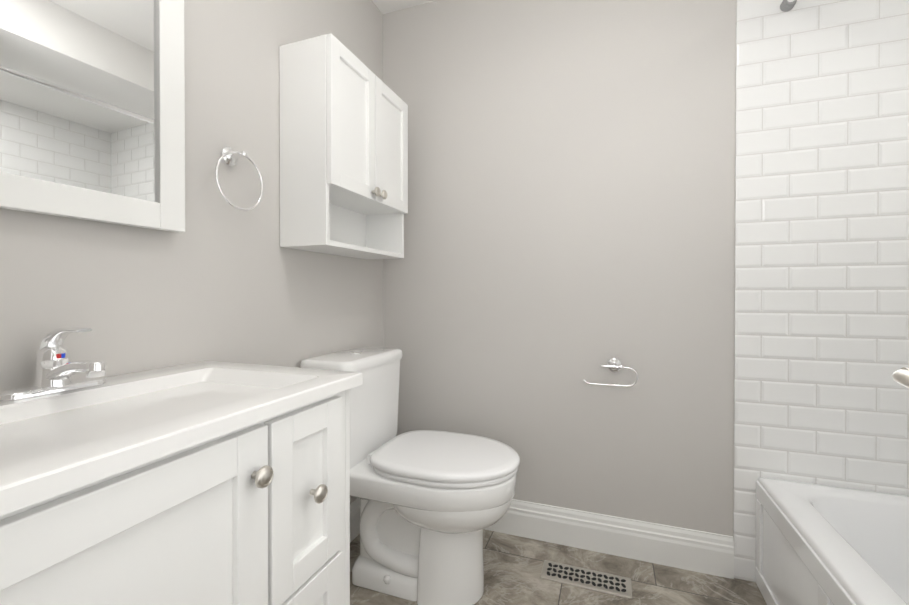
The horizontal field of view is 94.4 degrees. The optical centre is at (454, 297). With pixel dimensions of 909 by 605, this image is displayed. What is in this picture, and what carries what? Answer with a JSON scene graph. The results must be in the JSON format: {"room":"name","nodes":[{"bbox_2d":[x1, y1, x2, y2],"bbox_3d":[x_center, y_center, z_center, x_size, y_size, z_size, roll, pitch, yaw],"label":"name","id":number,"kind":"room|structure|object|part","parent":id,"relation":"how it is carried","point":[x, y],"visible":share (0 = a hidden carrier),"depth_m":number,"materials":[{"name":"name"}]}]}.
{"room":"bathroom","nodes":[
{"label":"bathroom","id":0,"kind":"room"},
{"bbox_2d":[0,0,382,503],"bbox_3d":[-0.829,-0.157,0.791,0.120,2.300,2.790,0,0,20],"label":"wall","id":1,"kind":"structure","parent":0,"point":[220,279],"depth_m":1.13,"materials":[{"name":"grey paint"}]},
{"bbox_2d":[0,0,184,232],"bbox_3d":[-0.773,-0.559,0.697,0.022,0.814,0.658,0,0,22],"label":"mirror","id":2,"kind":"object","parent":1,"relation":"attached to","point":[92,110],"visible":0.98,"depth_m":0.84,"materials":[{"name":"white mirror"}]},
{"bbox_2d":[215,146,262,210],"bbox_3d":[-0.596,-0.328,1.157,0.062,0.178,0.159,0,0,20],"label":"towel ring","id":3,"kind":"object","parent":1,"relation":"attached to","point":[229,156],"visible":1,"depth_m":1.15,"materials":[{"name":"silver metal"}]},
{"bbox_2d":[279,33,407,258],"bbox_3d":[-0.363,-0.483,1.550,0.226,0.640,0.520,0,0,20],"label":"upper cabinet","id":4,"kind":"object","parent":1,"relation":"attached to","point":[343,150],"visible":1,"depth_m":1.35,"materials":[{"name":"white wood"}]},
{"bbox_3d":[-0.292,-0.576,1.523,0.018,0.454,0.518,0,0,20],"label":"door","id":5,"kind":"part","parent":4,"relation":"part of","materials":[{"name":"white wood"}]},
{"bbox_3d":[-0.271,-0.375,1.516,0.028,0.033,0.081,0,0,20],"label":"knob","id":6,"kind":"part","parent":4,"relation":"part of","materials":[{"name":"silver metal"}]},
{"bbox_2d":[350,498,359,541],"bbox_3d":[-0.483,0.916,1.543,0.016,0.142,0.884,0,0,20],"label":"baseboard","id":7,"kind":"structure","parent":1,"relation":"attached to","point":[354,517],"depth_m":1.73,"materials":[{"name":"white wood"}]},
{"bbox_2d":[372,0,435,13],"bbox_3d":[0.321,-1.354,0.359,2.570,0.100,2.790,0,0,20],"label":"ceiling","id":8,"kind":"structure","parent":0,"point":[385,6],"depth_m":1.89,"materials":[{"name":"white paint"}]},
{"bbox_2d":[350,529,766,604],"bbox_3d":[0.321,1.046,0.378,2.570,0.100,2.790,0,0,20],"label":"floor","id":9,"kind":"structure","parent":0,"point":[513,565],"depth_m":1.45,"materials":[{"name":"tile"}]},
{"bbox_2d":[0,327,362,604],"bbox_3d":[-0.550,0.522,0.659,0.494,0.940,0.769,0,0,20],"label":"bathroom vanity","id":10,"kind":"object","parent":9,"relation":"on","point":[211,483],"visible":1,"depth_m":0.63,"materials":[{"name":"painted wood"},{"name":"cultured marble"},{"name":"brushed nickel"}]},
{"bbox_2d":[0,327,105,401],"bbox_3d":[-0.668,0.109,0.734,0.158,0.116,0.160,0,0,20],"label":"faucet","id":11,"kind":"object","parent":10,"relation":"on","point":[53,381],"depth_m":0.73,"materials":[{"name":"silver metal"}]},
{"bbox_3d":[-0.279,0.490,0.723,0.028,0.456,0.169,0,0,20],"label":"knob","id":12,"kind":"part","parent":10,"relation":"part of","materials":[{"name":"silver metal"}]},
{"bbox_2d":[300,347,519,604],"bbox_3d":[-0.127,0.595,1.476,0.712,0.782,0.404,0,0,20],"label":"toilet","id":13,"kind":"object","parent":9,"relation":"on","point":[433,504],"visible":0.94,"depth_m":1.37,"materials":[{"name":"white ceramic"}]},
{"bbox_3d":[-0.027,0.542,1.439,0.498,0.044,0.386,0,0,20],"label":"seat","id":14,"kind":"part","parent":13,"relation":"part of","materials":[{"name":"white plastic"}]},
{"bbox_2d":[540,560,631,598],"bbox_3d":[0.460,0.985,1.479,0.300,0.005,0.105,0,0,20],"label":"floor vent","id":15,"kind":"object","parent":9,"relation":"in","point":[611,584],"visible":1,"depth_m":1.47,"materials":[{"name":"silver metal"}]},
{"bbox_2d":[755,477,908,604],"bbox_3d":[1.144,0.807,0.615,0.774,0.370,1.512,0,0,20],"label":"bathtub","id":16,"kind":"object","parent":9,"relation":"on","point":[817,544],"visible":1,"depth_m":1.25,"materials":[{"name":"white ceramic"}]},
{"bbox_3d":[0.784,0.814,0.747,0.008,0.354,1.512,0,0,20],"label":"panel","id":17,"kind":"part","parent":16,"relation":"part of","materials":[{"name":"white ceramic"}]},
{"bbox_3d":[0.024,-0.026,-0.038,0.895,2.050,0.120,0,0,20],"label":"door frame","id":18,"kind":"structure","parent":9,"relation":"on","visible":0},
{"bbox_2d":[892,367,908,387],"bbox_3d":[0.553,-0.023,0.249,0.170,2.020,0.762,0,0,20],"label":"door","id":19,"kind":"structure","parent":18,"relation":"attached to","point":[901,376],"depth_m":0.55,"materials":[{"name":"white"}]},
{"bbox_2d":[383,0,735,535],"bbox_3d":[0.291,-0.165,1.802,1.525,2.300,0.120,0,0,20],"label":"wall","id":20,"kind":"structure","parent":0,"point":[569,222],"depth_m":1.67,"materials":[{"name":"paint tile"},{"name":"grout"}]},
{"bbox_2d":[484,499,733,578],"bbox_3d":[0.324,0.915,1.726,1.404,0.142,0.016,0,0,20],"label":"baseboard","id":21,"kind":"structure","parent":20,"relation":"attached to","point":[690,549],"depth_m":1.60,"materials":[{"name":"white wood"}]},
{"bbox_2d":[583,358,637,386],"bbox_3d":[0.591,0.282,1.599,0.195,0.098,0.057,0,0,20],"label":"paper holder","id":22,"kind":"object","parent":20,"relation":"attached to","point":[614,365],"visible":1,"depth_m":1.59,"materials":[{"name":"silver metal"}]},
{"bbox_2d":[733,0,908,581],"bbox_3d":[1.496,-0.161,1.354,1.045,2.300,0.128,0,0,20],"label":"wall tile","id":23,"kind":"structure","parent":20,"relation":"attached to","point":[821,329],"depth_m":1.39,"materials":[{"name":"white tile"}]},
{"bbox_2d":[780,0,796,11],"bbox_3d":[0.857,-0.977,0.706,0.040,0.039,1.516,0,0,20],"label":"shower rod","id":24,"kind":"object","parent":23,"relation":"attached to","point":[786,5],"visible":1,"depth_m":1.40,"materials":[{"name":"silver metal"}]}
]}

